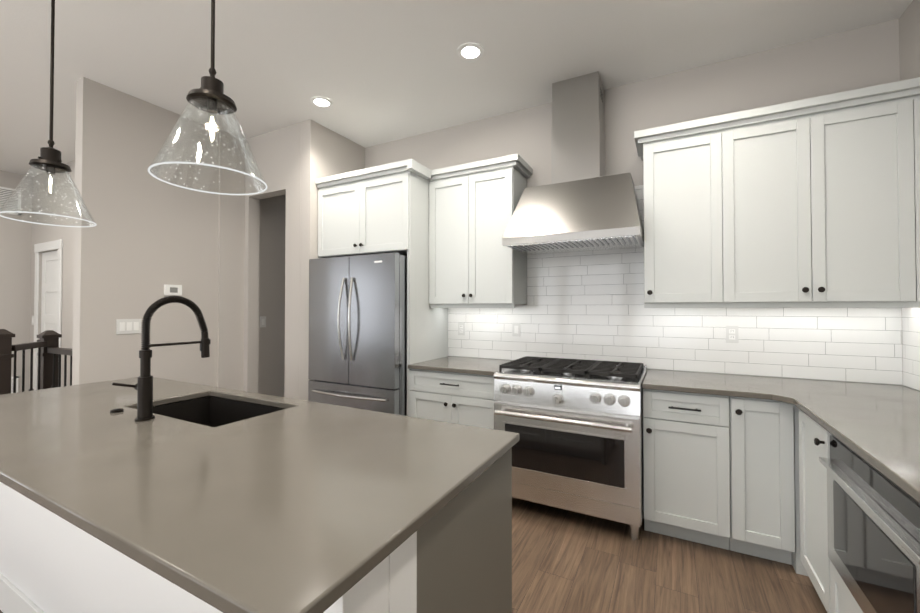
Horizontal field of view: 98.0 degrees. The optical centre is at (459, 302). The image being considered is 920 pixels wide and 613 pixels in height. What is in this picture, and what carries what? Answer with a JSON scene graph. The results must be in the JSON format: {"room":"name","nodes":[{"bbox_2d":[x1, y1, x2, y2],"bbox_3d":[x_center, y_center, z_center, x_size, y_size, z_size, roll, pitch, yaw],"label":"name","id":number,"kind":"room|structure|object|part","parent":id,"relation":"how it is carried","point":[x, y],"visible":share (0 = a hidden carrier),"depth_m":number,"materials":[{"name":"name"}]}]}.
{"room":"kitchen","nodes":[
{"label":"kitchen","id":0,"kind":"room"},
{"bbox_2d":[0,170,31,391],"bbox_3d":[-7.157,-0.137,2.103,0.120,3.040,7.120,0,-1,28],"label":"wall","id":1,"kind":"structure","parent":0,"point":[15,268],"depth_m":5.01,"materials":[{"name":"grey paint"}]},
{"bbox_2d":[0,186,20,214],"bbox_3d":[-5.653,-1.258,4.819,0.013,0.320,0.500,0,-1,28],"label":"air vent","id":2,"kind":"object","parent":1,"relation":"in","point":[5,193],"depth_m":4.95,"materials":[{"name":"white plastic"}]},
{"bbox_2d":[11,376,18,392],"bbox_3d":[-5.653,1.071,4.786,0.012,0.300,0.500,0,-1,28],"label":"air vent","id":3,"kind":"object","parent":1,"relation":"in","point":[16,384],"visible":0.02,"depth_m":4.99,"materials":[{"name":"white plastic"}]},
{"bbox_2d":[29,160,74,389],"bbox_3d":[-3.988,-0.104,4.386,3.348,3.040,0.120,0,-1,28],"label":"wall","id":4,"kind":"structure","parent":0,"point":[41,233],"depth_m":4.71,"materials":[{"name":"grey paint"}]},
{"bbox_2d":[37,250,57,341],"bbox_3d":[-4.978,0.394,4.857,0.602,2.036,0.091,0,-1,28],"label":"hall door","id":5,"kind":"structure","parent":4,"relation":"in","point":[49,291],"depth_m":4.91,"materials":[{"name":"white wood"}]},
{"bbox_2d":[33,239,62,389],"bbox_3d":[-4.993,0.344,4.830,0.800,2.155,0.020,0,-1,28],"label":"door frame","id":6,"kind":"structure","parent":4,"relation":"attached to","point":[49,246],"depth_m":4.92,"materials":[{"name":"white wood"}]},
{"bbox_2d":[72,77,285,396],"bbox_3d":[-2.093,-0.107,4.232,0.142,3.040,2.980,0,-1,28],"label":"wall","id":7,"kind":"structure","parent":0,"point":[143,241],"depth_m":3.36,"materials":[{"name":"grey paint"}]},
{"bbox_2d":[116,319,140,333],"bbox_3d":[-2.604,0.188,3.146,0.010,0.115,0.162,0,-1,28],"label":"light switch","id":8,"kind":"object","parent":7,"relation":"attached to","point":[127,326],"visible":1,"depth_m":3.14,"materials":[{"name":"white plastic"}]},
{"bbox_2d":[164,284,181,295],"bbox_3d":[-2.454,-0.106,3.418,0.024,0.090,0.130,0,-1,28],"label":"thermostat","id":9,"kind":"object","parent":7,"relation":"attached to","point":[172,289],"visible":0.96,"depth_m":3.40,"materials":[{"name":"white plastic"}]},
{"bbox_2d":[260,316,265,326],"bbox_3d":[-2.059,0.203,4.175,0.010,0.115,0.070,0,-1,28],"label":"light switch","id":10,"kind":"object","parent":7,"relation":"attached to","point":[262,321],"visible":1,"depth_m":4.17,"materials":[{"name":"white plastic"}]},
{"bbox_2d":[243,122,300,399],"bbox_3d":[-1.777,-0.112,3.850,0.818,3.040,0.120,0,-1,28],"label":"wall","id":11,"kind":"structure","parent":0,"point":[277,155],"depth_m":3.77,"materials":[{"name":"grey paint"}]},
{"bbox_2d":[300,119,364,400],"bbox_3d":[-1.220,-0.111,3.895,0.120,3.040,0.720,0,-1,28],"label":"wall","id":12,"kind":"structure","parent":0,"point":[325,152],"depth_m":3.60,"materials":[{"name":"grey paint"}]},
{"bbox_2d":[0,497,826,612],"bbox_3d":[-2.911,1.428,1.746,13.000,0.100,10.500,0,-1,28],"label":"floor","id":13,"kind":"structure","parent":0,"point":[565,561],"depth_m":2.04,"materials":[{"name":"brown wood"}]},
{"bbox_2d":[0,482,19,612],"bbox_3d":[-1.941,0.944,2.142,0.569,0.880,0.695,0,-1,28],"label":"base cabinet","id":14,"kind":"object","parent":13,"relation":"on","point":[9,498],"depth_m":1.77,"materials":[{"name":"white wood"}]},
{"bbox_2d":[0,329,71,394],"bbox_3d":[-3.788,0.804,2.842,1.329,1.180,1.737,0,-1,28],"label":"stair railing","id":15,"kind":"object","parent":13,"relation":"on","point":[50,352],"visible":0.44,"depth_m":3.64,"materials":[{"name":"black wood"}]},
{"bbox_2d":[20,396,270,612],"bbox_3d":[-1.311,0.940,1.809,1.099,0.880,0.695,0,-1,28],"label":"base cabinet","id":16,"kind":"object","parent":13,"relation":"on","point":[64,568],"depth_m":1.50,"materials":[{"name":"white wood"}]},
{"bbox_2d":[140,448,511,612],"bbox_3d":[-0.455,0.933,1.356,1.079,0.880,0.695,0,-1,28],"label":"base cabinet","id":17,"kind":"object","parent":13,"relation":"on","point":[454,555],"depth_m":1.09,"materials":[{"name":"white wood"}]},
{"bbox_2d":[0,377,519,612],"bbox_3d":[-1.152,0.475,1.587,2.570,0.042,0.980,0,-1,28],"label":"countertop","id":18,"kind":"structure","parent":17,"relation":"on","point":[298,506],"depth_m":1.03,"materials":[{"name":"grey stone"}]},
{"bbox_3d":[-1.467,0.461,1.709,0.044,0.011,0.044,0,-1,28],"label":"air switch button","id":19,"kind":"part","parent":18,"relation":"part of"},
{"bbox_2d":[112,296,210,421],"bbox_3d":[-1.229,0.219,1.674,0.092,0.494,0.338,0,-1,28],"label":"faucet","id":20,"kind":"object","parent":18,"relation":"on","point":[143,386],"visible":1,"depth_m":1.59,"materials":[{"name":"black metal"}]},
{"bbox_2d":[153,396,282,426],"bbox_3d":[-1.131,0.616,1.818,0.706,0.230,0.396,0,-1,28],"label":"sink","id":21,"kind":"object","parent":18,"relation":"in","point":[211,411],"visible":0.08,"depth_m":2.06,"materials":[{"name":"black"}]},
{"bbox_2d":[308,252,406,415],"bbox_3d":[-0.753,0.508,3.558,0.928,1.792,0.803,0,-1,28],"label":"refrigerator","id":22,"kind":"object","parent":13,"relation":"on","point":[358,331],"visible":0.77,"depth_m":3.21,"materials":[{"name":"silver metal"}]},
{"bbox_2d":[315,159,447,415],"bbox_3d":[-0.689,0.145,3.637,1.053,2.520,0.668,0,-1,28],"label":"cabinet","id":23,"kind":"object","parent":13,"relation":"on","point":[380,209],"visible":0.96,"depth_m":3.33,"materials":[{"name":"white paint"}]},
{"bbox_2d":[410,369,494,428],"bbox_3d":[0.081,0.960,3.241,0.754,0.878,0.627,0,-1,28],"label":"base cabinet","id":24,"kind":"object","parent":13,"relation":"on","point":[458,398],"depth_m":2.96,"materials":[{"name":"grey paint"}]},
{"bbox_2d":[408,356,512,375],"bbox_3d":[0.076,0.504,3.237,0.755,0.030,0.653,0,-1,28],"label":"countertop","id":25,"kind":"structure","parent":24,"relation":"on","point":[466,365],"depth_m":3.09,"materials":[{"name":"grey stone"}]},
{"bbox_2d":[494,356,646,539],"bbox_3d":[0.773,0.912,2.761,0.906,0.962,0.774,0,-1,28],"label":"range","id":26,"kind":"object","parent":13,"relation":"on","point":[576,425],"visible":0.94,"depth_m":2.46,"materials":[{"name":"silver metal"}]},
{"bbox_2d":[643,389,749,554],"bbox_3d":[1.445,0.950,2.520,0.495,0.878,0.627,0,-1,28],"label":"base cabinet","id":27,"kind":"object","parent":13,"relation":"on","point":[719,471],"depth_m":2.24,"materials":[{"name":"grey paint"}]},
{"bbox_2d":[642,369,795,401],"bbox_3d":[1.498,0.493,2.444,0.669,0.030,0.723,0,-1,28],"label":"countertop","id":28,"kind":"structure","parent":27,"relation":"on","point":[745,386],"depth_m":2.32,"materials":[{"name":"grey stone"}]},
{"bbox_2d":[750,398,801,574],"bbox_3d":[1.701,0.948,2.384,0.337,0.878,0.627,0,-1,28],"label":"base cabinet","id":29,"kind":"object","parent":13,"relation":"on","point":[774,471],"depth_m":2.08,"materials":[{"name":"grey paint"}]},
{"bbox_2d":[798,408,831,610],"bbox_3d":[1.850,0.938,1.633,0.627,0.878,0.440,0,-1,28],"label":"base cabinet","id":30,"kind":"object","parent":13,"relation":"on","point":[814,440],"depth_m":1.79,"materials":[{"name":"grey paint"}]},
{"bbox_2d":[772,377,919,502],"bbox_3d":[1.445,0.471,0.914,0.666,0.030,3.478,0,-1,28],"label":"countertop","id":31,"kind":"structure","parent":30,"relation":"on","point":[876,426],"depth_m":1.61,"materials":[{"name":"grey stone"}]},
{"bbox_2d":[819,435,919,612],"bbox_3d":[1.535,0.766,1.146,0.590,0.484,0.740,0,-1,28],"label":"under-counter appliance","id":32,"kind":"object","parent":30,"relation":"in","point":[873,520],"visible":0.96,"depth_m":1.24,"materials":[{"name":"silver metal"}]},
{"bbox_2d":[827,557,862,612],"bbox_3d":[1.564,1.189,1.088,0.627,0.360,0.825,0,-1,28],"label":"base cabinet","id":33,"kind":"object","parent":13,"relation":"on","point":[835,595],"depth_m":1.54,"materials":[{"name":"grey paint"}]},
{"bbox_2d":[0,0,912,176],"bbox_3d":[-2.911,-1.721,1.791,13.000,0.120,10.500,0,-1,28],"label":"ceiling","id":34,"kind":"structure","parent":0,"point":[376,72],"depth_m":2.63,"materials":[{"name":"white paint"}]},
{"bbox_2d":[0,0,96,226],"bbox_3d":[-1.989,-1.027,1.947,0.335,1.260,0.335,0,-1,28],"label":"pendant light","id":35,"kind":"object","parent":34,"relation":"hanging from","point":[49,161],"visible":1,"depth_m":1.94,"materials":[{"name":"clear glass"}]},
{"bbox_2d":[148,0,266,194],"bbox_3d":[-0.918,-1.056,1.485,0.372,1.216,0.372,0,-1,28],"label":"pendant light","id":36,"kind":"object","parent":34,"relation":"hanging from","point":[210,96],"visible":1,"depth_m":1.47,"materials":[{"name":"clear glass"}]},
{"bbox_2d":[310,96,332,107],"bbox_3d":[-1.129,-1.635,3.266,0.176,0.006,0.176,0,-1,28],"label":"recessed light","id":37,"kind":"object","parent":34,"relation":"in","point":[321,102],"visible":1,"depth_m":3.26,"materials":[{"name":"white plastic"}]},
{"bbox_2d":[457,43,483,60],"bbox_3d":[0.069,-1.645,2.626,0.176,0.006,0.176,0,-1,28],"label":"recessed light","id":38,"kind":"object","parent":34,"relation":"in","point":[470,51],"visible":1,"depth_m":2.62,"materials":[{"name":"white plastic"}]},
{"bbox_2d":[365,18,902,384],"bbox_3d":[0.826,-0.120,3.304,4.290,3.040,0.150,0,-1,28],"label":"wall","id":39,"kind":"structure","parent":0,"point":[861,57],"depth_m":2.85,"materials":[{"name":"grey paint"}]},
{"bbox_2d":[429,161,528,304],"bbox_3d":[0.149,-0.529,3.385,0.758,1.090,0.347,0,-1,28],"label":"upper cabinet","id":40,"kind":"object","parent":39,"relation":"attached to","point":[471,210],"depth_m":3.22,"materials":[{"name":"grey paint"}]},
{"bbox_2d":[502,71,643,254],"bbox_3d":[0.831,-1.019,2.898,0.898,1.250,0.583,0,-1,28],"label":"range hood","id":41,"kind":"object","parent":39,"relation":"attached to","point":[581,202],"visible":0.98,"depth_m":2.84,"materials":[{"name":"silver metal"}]},
{"bbox_2d":[448,185,899,384],"bbox_3d":[1.205,-0.189,3.012,2.970,1.349,0.009,0,-1,28],"label":"tile backsplash","id":42,"kind":"structure","parent":39,"relation":"attached to","point":[587,305],"depth_m":2.91,"materials":[{"name":"white tile"}]},
{"bbox_2d":[458,322,464,334],"bbox_3d":[0.014,0.240,3.625,0.070,0.115,0.009,0,-1,28],"label":"outlet","id":43,"kind":"object","parent":42,"relation":"attached to","point":[461,326],"depth_m":3.62,"materials":[{"name":"white plastic"}]},
{"bbox_2d":[512,323,519,335],"bbox_3d":[0.476,0.229,3.381,0.070,0.115,0.010,0,-1,28],"label":"outlet","id":44,"kind":"object","parent":42,"relation":"attached to","point":[515,326],"depth_m":3.38,"materials":[{"name":"white plastic"}]},
{"bbox_2d":[726,326,738,342],"bbox_3d":[1.818,0.213,2.671,0.070,0.115,0.009,0,-1,28],"label":"outlet","id":45,"kind":"object","parent":42,"relation":"attached to","point":[731,334],"depth_m":2.67,"materials":[{"name":"white plastic"}]},
{"bbox_2d":[641,117,736,304],"bbox_3d":[1.507,-0.539,2.667,0.495,1.090,0.347,0,-1,28],"label":"upper cabinet","id":46,"kind":"object","parent":39,"relation":"attached to","point":[690,173],"depth_m":2.51,"materials":[{"name":"grey paint"}]},
{"bbox_2d":[737,85,919,304],"bbox_3d":[2.046,-0.543,2.381,0.961,1.090,0.347,0,-1,28],"label":"upper cabinet","id":47,"kind":"object","parent":39,"relation":"attached to","point":[813,202],"depth_m":2.19,"materials":[{"name":"grey paint"}]},
{"bbox_2d":[899,0,919,80],"bbox_3d":[0.685,-0.186,-1.389,0.150,3.040,8.280,0,-1,28],"label":"wall","id":48,"kind":"structure","parent":0,"point":[909,40],"depth_m":2.22,"materials":[{"name":"grey paint"}]},
{"bbox_2d":[900,308,919,390],"bbox_3d":[1.734,0.217,0.764,0.010,0.472,3.478,0,-1,28],"label":"tile backsplash","id":49,"kind":"structure","parent":48,"relation":"attached to","point":[910,317],"depth_m":2.22,"materials":[{"name":"white tile"}]}
]}

